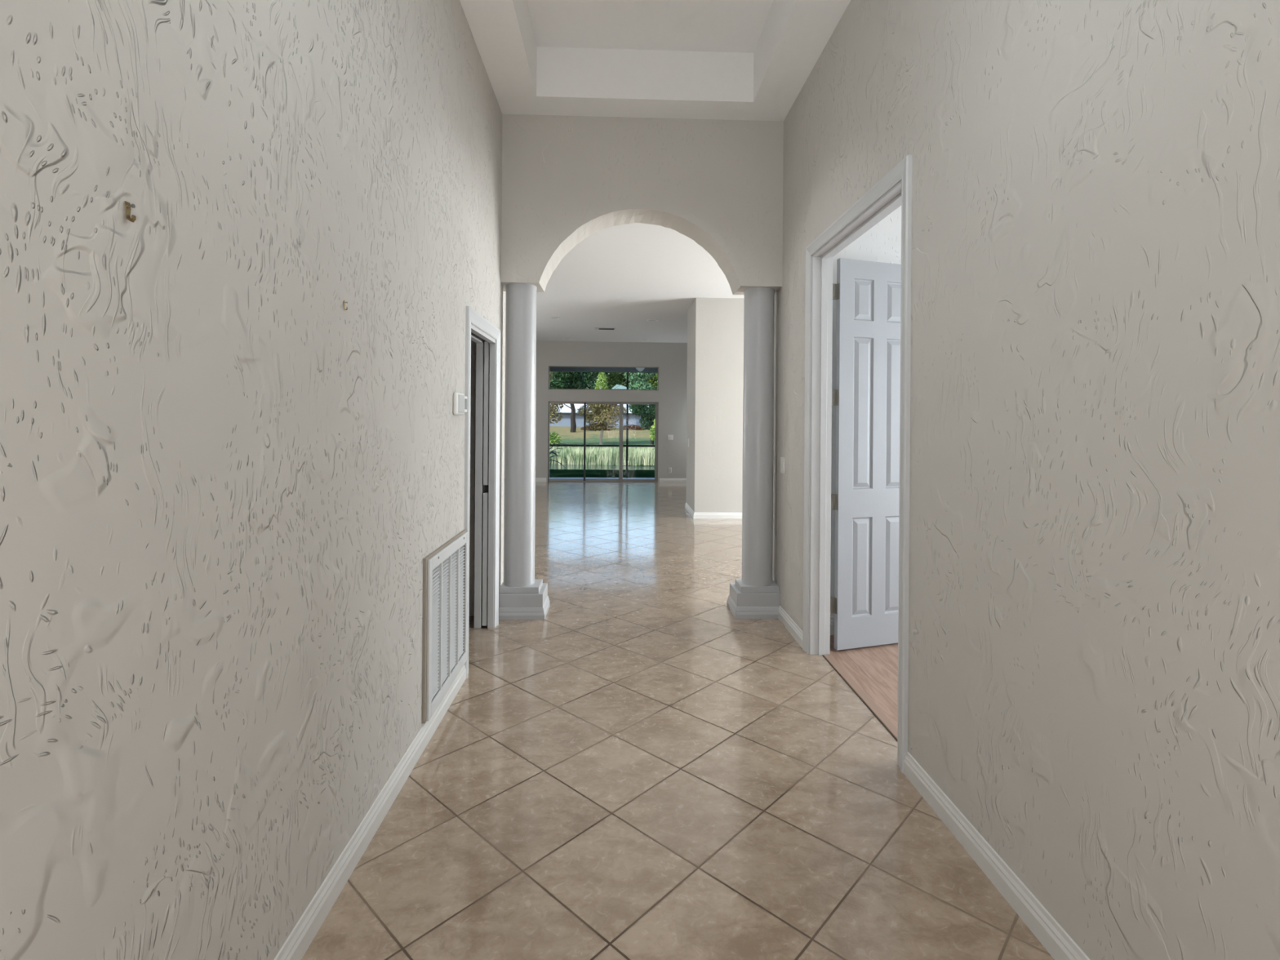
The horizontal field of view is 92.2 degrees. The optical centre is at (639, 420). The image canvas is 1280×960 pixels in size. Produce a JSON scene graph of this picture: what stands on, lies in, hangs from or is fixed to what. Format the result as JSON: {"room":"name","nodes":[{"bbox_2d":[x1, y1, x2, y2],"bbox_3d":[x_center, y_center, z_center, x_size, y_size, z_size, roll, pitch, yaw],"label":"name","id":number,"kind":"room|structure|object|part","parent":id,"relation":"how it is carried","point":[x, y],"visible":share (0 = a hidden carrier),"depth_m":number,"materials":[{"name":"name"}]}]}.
{"room":"home entrance hallway","nodes":[
{"label":"home entrance hallway","id":0,"kind":"room"},
{"bbox_2d":[0,0,506,959],"bbox_3d":[-1.057,-0.508,2.463,0.240,3.900,7.600,0,0,-2],"label":"wall","id":1,"kind":"structure","parent":0,"point":[227,486],"depth_m":1.30,"materials":[{"name":"paint"}]},
{"bbox_2d":[124,200,136,222],"bbox_3d":[-0.880,-0.359,1.063,0.015,0.034,0.011,0,0,-2],"label":"hook","id":2,"kind":"object","parent":1,"relation":"attached to","point":[127,204],"visible":1,"depth_m":1.06,"materials":[{"name":"gold metal"}]},
{"bbox_2d":[343,300,347,310],"bbox_3d":[-0.912,-0.356,1.909,0.013,0.029,0.009,0,0,-2],"label":"hook","id":3,"kind":"object","parent":1,"relation":"attached to","point":[344,302],"visible":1,"depth_m":1.91,"materials":[{"name":"gold metal"}]},
{"bbox_2d":[273,664,466,959],"bbox_3d":[-0.892,1.397,1.058,0.016,0.092,4.778,0,0,-2],"label":"baseboard","id":4,"kind":"structure","parent":1,"relation":"attached to","point":[305,930],"depth_m":2.02,"materials":[{"name":"paint"}]},
{"bbox_2d":[422,528,468,723],"bbox_3d":[-0.957,0.972,3.073,0.027,0.726,0.725,0,0,-2],"label":"air vent","id":5,"kind":"object","parent":1,"relation":"in","point":[445,572],"visible":1,"depth_m":2.99,"materials":[{"name":"white metal"}]},
{"bbox_2d":[453,392,464,415],"bbox_3d":[-0.956,-0.085,3.257,0.027,0.118,0.156,0,0,-2],"label":"keypad","id":6,"kind":"object","parent":1,"relation":"attached to","point":[458,397],"visible":1,"depth_m":3.20,"materials":[{"name":"white plastic"}]},
{"bbox_2d":[464,395,466,412],"bbox_3d":[-0.965,-0.087,3.390,0.018,0.090,0.074,0,0,-2],"label":"thermostat","id":7,"kind":"object","parent":1,"relation":"attached to","point":[465,397],"visible":0.52,"depth_m":3.38,"materials":[{"name":"white plastic"}]},
{"bbox_2d":[464,306,500,678],"bbox_3d":[-0.985,0.403,3.898,0.022,2.079,0.916,0,0,-2],"label":"trim","id":8,"kind":"structure","parent":1,"relation":"attached to","point":[473,317],"depth_m":3.86,"materials":[{"name":"white paint"}]},
{"bbox_2d":[471,324,495,628],"bbox_3d":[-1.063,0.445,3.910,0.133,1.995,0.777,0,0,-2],"label":"trim","id":9,"kind":"structure","parent":1,"relation":"attached to","point":[479,344],"depth_m":4.27,"materials":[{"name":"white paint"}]},
{"bbox_2d":[482,341,489,626],"bbox_3d":[-1.076,0.440,4.382,0.032,1.976,0.214,0,0,-2],"label":"door","id":10,"kind":"structure","parent":1,"relation":"in","point":[486,345],"depth_m":4.28,"materials":[{"name":"white paint"}]},
{"bbox_3d":[-1.075,0.479,4.327,0.028,0.051,0.006,0,0,-2],"label":"edge pull","id":11,"kind":"part","parent":10,"relation":"part of","materials":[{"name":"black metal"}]},
{"bbox_2d":[535,341,687,482],"bbox_3d":[0.221,-0.248,14.518,9.900,3.400,0.200,0,0,-2],"label":"wall","id":12,"kind":"structure","parent":0,"point":[671,358],"depth_m":14.40,"materials":[{"name":"paint"}]},
{"bbox_2d":[547,401,658,481],"bbox_3d":[-0.859,0.507,14.478,2.573,1.874,0.100,0,0,-2],"label":"door","id":13,"kind":"structure","parent":12,"relation":"in","point":[621,403],"depth_m":14.47,"materials":[{"name":"clear glass"}]},
{"bbox_3d":[-1.707,0.505,14.422,0.825,1.825,0.030,0,0,-2],"label":"sliding panel","id":14,"kind":"part","parent":13,"relation":"part of","materials":[{"name":"clear glass"}]},
{"bbox_3d":[-0.866,0.511,14.498,0.862,1.825,0.030,0,0,-2],"label":"sliding panel","id":15,"kind":"part","parent":13,"relation":"part of","materials":[{"name":"clear glass"}]},
{"bbox_3d":[-0.041,0.518,14.483,0.786,1.824,0.030,0,0,-2],"label":"sliding panel","id":16,"kind":"part","parent":13,"relation":"part of","materials":[{"name":"clear glass"}]},
{"bbox_2d":[548,365,658,390],"bbox_3d":[-0.847,-0.977,14.458,2.573,0.547,0.060,0,0,-2],"label":"window","id":17,"kind":"structure","parent":12,"relation":"in","point":[548,366],"depth_m":14.44,"materials":[{"name":"glass"}]},
{"bbox_2d":[549,477,657,482],"bbox_3d":[-0.564,1.511,15.100,12.000,0.110,1.020,0,0,-2],"label":"trim","id":18,"kind":"structure","parent":12,"relation":"attached to","point":[549,477],"depth_m":15.33,"materials":[{"name":"metal"}]},
{"bbox_2d":[549,372,654,478],"bbox_3d":[-1.756,0.114,15.471,8.625,2.665,0.050,0,0,-2],"label":"screen enclosure","id":19,"kind":"object","parent":18,"relation":"on","point":[627,445],"visible":0.33,"depth_m":15.50,"materials":[{"name":"brown metal"}]},
{"bbox_3d":[-1.784,0.637,15.465,8.575,0.050,0.040,0,0,-2],"label":"chair rail","id":20,"kind":"part","parent":19,"relation":"part of","materials":[{"name":"brown metal"}]},
{"bbox_3d":[-0.319,0.125,15.524,0.050,2.665,0.050,0,0,-2],"label":"post","id":21,"kind":"part","parent":19,"relation":"part of","materials":[{"name":"brown metal"}]},
{"bbox_2d":[550,366,657,373],"bbox_3d":[-0.545,-1.357,15.165,12.000,0.295,1.150,0,0,-2],"label":"porch roof","id":22,"kind":"structure","parent":12,"relation":"attached to","point":[567,369],"depth_m":15.42,"materials":[{"name":"paint"}]},
{"bbox_2d":[635,367,644,371],"bbox_3d":[0.007,-1.298,15.110,0.244,0.225,0.244,0,0,-2],"label":"porch light","id":23,"kind":"object","parent":22,"relation":"attached to","point":[639,369],"visible":0.37,"depth_m":15.04,"materials":[{"name":"white glass"}]},
{"bbox_2d":[535,477,686,482],"bbox_3d":[-0.987,1.397,14.366,7.300,0.092,0.016,0,0,-2],"label":"baseboard","id":24,"kind":"structure","parent":12,"relation":"attached to","point":[537,479],"depth_m":14.42,"materials":[{"name":"paint"}]},
{"bbox_2d":[667,435,673,439],"bbox_3d":[0.714,0.405,14.431,0.125,0.118,0.010,0,0,-2],"label":"light switch","id":25,"kind":"object","parent":12,"relation":"attached to","point":[669,437],"visible":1,"depth_m":14.43,"materials":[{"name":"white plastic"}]},
{"bbox_2d":[536,222,743,342],"bbox_3d":[0.409,-1.917,9.711,9.900,0.200,9.720,0,0,-2],"label":"ceiling","id":26,"kind":"structure","parent":0,"point":[620,277],"depth_m":8.45,"materials":[{"name":"paint"}]},
{"bbox_2d":[548,316,559,319],"bbox_3d":[-1.532,-1.827,11.051,0.204,0.008,0.204,0,0,-2],"label":"recessed light","id":27,"kind":"object","parent":26,"relation":"in","point":[551,317],"visible":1,"depth_m":11.02,"materials":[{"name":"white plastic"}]},
{"bbox_2d":[595,327,615,329],"bbox_3d":[-0.696,-1.817,12.282,0.400,0.017,0.200,0,0,-2],"label":"ceiling vent","id":28,"kind":"object","parent":26,"relation":"in","point":[596,328],"visible":1,"depth_m":12.23,"materials":[{"name":"grey plastic"}]},
{"bbox_2d":[646,319,657,321],"bbox_3d":[0.224,-1.814,11.195,0.204,0.008,0.204,0,0,-2],"label":"recessed light","id":29,"kind":"object","parent":26,"relation":"in","point":[650,320],"visible":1,"depth_m":11.20,"materials":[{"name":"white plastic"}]},
{"bbox_2d":[501,114,783,294],"bbox_3d":[-0.037,-1.821,4.666,2.420,1.658,0.330,0,0,-2],"label":"wall","id":30,"kind":"structure","parent":0,"point":[717,184],"depth_m":4.51,"materials":[{"name":"paint"}]},
{"bbox_2d":[459,0,850,121],"bbox_3d":[0.135,-2.429,1.605,2.310,0.440,6.000,0,0,-2],"label":"ceiling","id":31,"kind":"structure","parent":0,"point":[720,60],"depth_m":4.10,"materials":[{"name":"paint"}]},
{"bbox_2d":[301,481,1053,959],"bbox_3d":[0.500,1.514,6.523,9.900,0.120,15.800,0,0,-2],"label":"floor","id":32,"kind":"structure","parent":0,"point":[640,768],"depth_m":2.36,"materials":[{"name":"beige tile"}]},
{"bbox_2d":[498,283,550,619],"bbox_3d":[-0.855,0.223,4.627,0.334,2.442,0.342,0,0,-2],"label":"column","id":33,"kind":"structure","parent":32,"relation":"on","point":[522,596],"depth_m":4.51,"materials":[{"name":"paint"}]},
{"bbox_3d":[-0.863,1.402,4.627,0.334,0.084,0.342,0,0,-2],"label":"moulding","id":34,"kind":"part","parent":33,"relation":"part of","materials":[{"name":"paint"}]},
{"bbox_2d":[727,287,779,618],"bbox_3d":[0.867,0.235,4.690,0.334,2.442,0.342,0,0,-2],"label":"column","id":35,"kind":"structure","parent":32,"relation":"on","point":[756,595],"depth_m":4.57,"materials":[{"name":"paint"}]},
{"bbox_3d":[0.858,1.415,4.690,0.334,0.084,0.342,0,0,-2],"label":"moulding","id":36,"kind":"part","parent":35,"relation":"part of","materials":[{"name":"paint"}]},
{"bbox_2d":[685,297,743,512],"bbox_3d":[1.597,-0.188,9.710,1.600,3.300,1.110,0,0,-2],"label":"wall","id":37,"kind":"structure","parent":0,"point":[715,326],"depth_m":9.14,"materials":[{"name":"paint"}]},
{"bbox_2d":[684,502,742,518],"bbox_3d":[1.577,1.416,9.702,1.616,0.092,1.126,0,0,-2],"label":"baseboard","id":38,"kind":"structure","parent":37,"relation":"attached to","point":[694,514],"depth_m":9.13,"materials":[{"name":"paint"}]},
{"bbox_2d":[830,205,901,616],"bbox_3d":[2.934,-0.078,2.294,3.370,3.100,4.170,0,0,-2],"label":"wall","id":39,"kind":"structure","parent":0,"point":[882,242],"depth_m":4.21,"materials":[{"name":"paint"}]},
{"bbox_2d":[830,616,834,635],"bbox_3d":[2.801,1.411,4.248,3.270,0.120,0.016,0,0,-2],"label":"baseboard","id":40,"kind":"structure","parent":39,"relation":"attached to","point":[832,618],"depth_m":4.18,"materials":[{"name":"paint"}]},
{"bbox_2d":[823,654,897,738],"bbox_3d":[1.182,1.456,3.226,0.050,0.007,1.191,0,0,-2],"label":"trim","id":41,"kind":"structure","parent":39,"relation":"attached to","point":[867,700],"depth_m":3.24,"materials":[{"name":"brown wood"}]},
{"bbox_2d":[772,0,1279,959],"bbox_3d":[1.208,-0.441,1.765,0.123,3.800,6.040,0,0,-2],"label":"wall","id":42,"kind":"structure","parent":0,"point":[1094,588],"depth_m":1.59,"materials":[{"name":"paint"}]},
{"bbox_2d":[780,456,785,474],"bbox_3d":[1.036,0.328,4.481,0.010,0.118,0.115,0,0,-2],"label":"light switch","id":43,"kind":"object","parent":42,"relation":"attached to","point":[782,459],"visible":1,"depth_m":4.46,"materials":[{"name":"white plastic"}]},
{"bbox_2d":[808,180,902,655],"bbox_3d":[1.150,0.215,3.231,0.126,2.487,1.231,0,0,-2],"label":"trim","id":44,"kind":"structure","parent":42,"relation":"attached to","point":[822,260],"depth_m":3.83,"materials":[{"name":"white paint"}]},
{"bbox_2d":[802,154,911,773],"bbox_3d":[1.077,0.181,3.229,0.022,2.554,1.374,0,0,-2],"label":"trim","id":45,"kind":"structure","parent":42,"relation":"attached to","point":[902,171],"depth_m":2.60,"materials":[{"name":"white paint"}]},
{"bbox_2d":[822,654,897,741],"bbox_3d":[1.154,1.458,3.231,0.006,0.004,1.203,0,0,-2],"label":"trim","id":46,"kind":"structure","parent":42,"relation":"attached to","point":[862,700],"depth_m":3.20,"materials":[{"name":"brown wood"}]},
{"bbox_2d":[830,257,901,649],"bbox_3d":[1.518,0.216,3.982,0.646,2.466,0.043,0,0,-18],"label":"door","id":47,"kind":"structure","parent":42,"relation":"in","point":[866,397],"depth_m":3.94,"materials":[{"name":"white paint"}]},
{"bbox_2d":[777,605,1089,959],"bbox_3d":[1.129,1.413,1.643,0.016,0.092,5.800,0,0,-2],"label":"baseboard","id":48,"kind":"structure","parent":42,"relation":"attached to","point":[1060,946],"depth_m":1.95,"materials":[{"name":"paint"}]},
{"label":"outside","id":49,"kind":"structure","parent":0,"visible":0},
{"bbox_2d":[549,469,654,477],"bbox_3d":[-0.742,2.314,19.797,28.000,1.560,8.380,0,0,-2],"label":"lawn","id":50,"kind":"structure","parent":49,"point":[555,473],"depth_m":17.78,"materials":[{"name":"green plant"}]},
{"bbox_2d":[549,443,564,466],"bbox_3d":[-2.570,1.067,16.528,1.275,0.927,1.250,0,0,42],"label":"leaf plant","id":51,"kind":"object","parent":50,"relation":"on","point":[553,451],"visible":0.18,"depth_m":16.58,"materials":[{"name":"green plant"}]},
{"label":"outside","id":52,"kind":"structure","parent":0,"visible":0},
{"bbox_2d":[549,426,654,466],"bbox_3d":[-2.959,1.728,80.446,80.000,3.099,99.000,0,0,-2],"label":"grassy bank","id":53,"kind":"object","parent":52,"point":[610,437],"visible":0.02,"depth_m":45.45,"materials":[{"name":"green plant"}]},
{"bbox_2d":[549,431,560,444],"bbox_3d":[-5.303,1.188,37.334,1.123,1.056,0.887,0,0,-2],"label":"shrub","id":54,"kind":"object","parent":53,"relation":"on","point":[552,441],"visible":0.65,"depth_m":37.22,"materials":[{"name":"green plant"}]},
{"bbox_2d":[549,371,563,424],"bbox_3d":[-7.811,-0.714,35.932,6.642,5.611,3.102,0,0,-2],"label":"tree","id":55,"kind":"object","parent":53,"relation":"on","point":[553,411],"visible":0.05,"depth_m":36.23,"materials":[{"name":"green plant"}]},
{"bbox_2d":[549,371,587,432],"bbox_3d":[-6.040,-1.849,49.938,3.364,5.907,3.256,0,0,18],"label":"tree","id":56,"kind":"object","parent":53,"relation":"on","point":[561,380],"visible":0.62,"depth_m":49.34,"materials":[{"name":"green plant"}]},
{"bbox_3d":[-6.047,-3.131,49.914,3.346,3.342,3.236,0,0,15],"label":"crown","id":57,"kind":"part","parent":56,"relation":"part of","materials":[{"name":"green plant"}]},
{"bbox_2d":[582,372,610,389],"bbox_3d":[-5.266,-4.218,72.331,4.606,10.058,3.269,0,0,-23],"label":"tree","id":58,"kind":"object","parent":53,"relation":"on","point":[590,377],"visible":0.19,"depth_m":71.64,"materials":[{"name":"green plant"}]},
{"bbox_2d":[581,425,614,430],"bbox_3d":[-3.564,0.817,51.901,2.901,0.938,1.100,0,0,-2],"label":"shrub","id":59,"kind":"object","parent":53,"relation":"on","point":[582,428],"visible":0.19,"depth_m":51.72,"materials":[{"name":"brown plant"}]},
{"bbox_2d":[588,372,610,420],"bbox_3d":[-4.321,-2.104,57.971,2.851,6.042,2.933,0,0,-45],"label":"tree","id":60,"kind":"object","parent":53,"relation":"on","point":[603,378],"visible":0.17,"depth_m":57.72,"materials":[{"name":"green plant"}]},
{"bbox_2d":[550,404,650,427],"bbox_3d":[-3.837,-0.579,63.902,19.800,3.200,5.200,0,0,-2],"label":"house","id":61,"kind":"structure","parent":53,"relation":"on","point":[633,420],"depth_m":61.82,"materials":[{"name":"blue paint"}]},
{"bbox_2d":[575,381,626,444],"bbox_3d":[-2.299,-0.304,38.974,3.395,4.374,2.598,0,0,28],"label":"tree","id":62,"kind":"object","parent":53,"relation":"on","point":[602,408],"visible":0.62,"depth_m":38.62,"materials":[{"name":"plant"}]},
{"bbox_3d":[-2.411,-0.574,38.992,3.277,2.619,2.309,0,0,-2],"label":"crown","id":63,"kind":"part","parent":62,"relation":"part of","materials":[{"name":"plant"}]},
{"bbox_2d":[604,372,626,389],"bbox_3d":[-3.085,-4.207,76.086,4.201,10.068,2.901,0,0,-2],"label":"tree","id":64,"kind":"object","parent":53,"relation":"on","point":[616,378],"visible":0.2,"depth_m":75.38,"materials":[{"name":"green plant"}]},
{"bbox_2d":[611,384,631,389],"bbox_3d":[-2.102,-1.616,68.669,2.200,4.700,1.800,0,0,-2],"label":"house","id":65,"kind":"structure","parent":53,"relation":"on","point":[616,385],"depth_m":68.00,"materials":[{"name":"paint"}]},
{"bbox_2d":[622,424,644,430],"bbox_3d":[-0.701,0.838,53.004,2.226,0.918,1.077,0,0,-2],"label":"shrub","id":66,"kind":"object","parent":53,"relation":"on","point":[632,427],"visible":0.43,"depth_m":52.79,"materials":[{"name":"brown plant"}]},
{"bbox_2d":[623,372,654,389],"bbox_3d":[-0.295,-4.222,73.214,4.608,10.139,2.892,0,0,-2],"label":"tree","id":67,"kind":"object","parent":53,"relation":"on","point":[640,382],"visible":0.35,"depth_m":72.49,"materials":[{"name":"green plant"}]},
{"bbox_2d":[628,387,657,448],"bbox_3d":[0.817,0.041,37.029,3.094,4.031,2.756,0,0,-2],"label":"tree","id":68,"kind":"object","parent":53,"relation":"on","point":[648,413],"visible":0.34,"depth_m":36.83,"materials":[{"name":"green plant"}]},
{"bbox_3d":[0.806,-0.673,37.311,3.106,2.642,2.192,0,0,-2],"label":"crown","id":69,"kind":"part","parent":68,"relation":"part of","materials":[{"name":"green plant"}]},
{"bbox_2d":[645,373,657,389],"bbox_3d":[1.628,-4.151,77.099,4.040,10.026,3.774,0,0,38],"label":"tree","id":70,"kind":"object","parent":53,"relation":"on","point":[654,381],"visible":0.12,"depth_m":76.45,"materials":[{"name":"green plant"}]},
{"bbox_2d":[648,418,655,440],"bbox_3d":[1.441,1.011,35.992,1.594,2.600,1.682,0,0,-32],"label":"tree","id":71,"kind":"object","parent":53,"relation":"on","point":[652,428],"visible":0.18,"depth_m":35.96,"materials":[{"name":"green plant"}]},
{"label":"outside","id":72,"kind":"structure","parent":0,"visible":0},
{"bbox_2d":[549,463,654,470],"bbox_3d":[-1.016,2.442,27.232,60.000,0.100,13.500,0,0,-2],"label":"pond","id":73,"kind":"structure","parent":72,"point":[551,466],"depth_m":31.71,"materials":[{"name":"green liquid"}]},
{"bbox_2d":[549,443,654,465],"bbox_3d":[-1.770,1.838,34.114,9.810,1.198,2.475,0,0,-2],"label":"reeds","id":74,"kind":"object","parent":73,"relation":"on","point":[603,455],"visible":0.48,"depth_m":33.34,"materials":[{"name":"green plant"}]}
]}

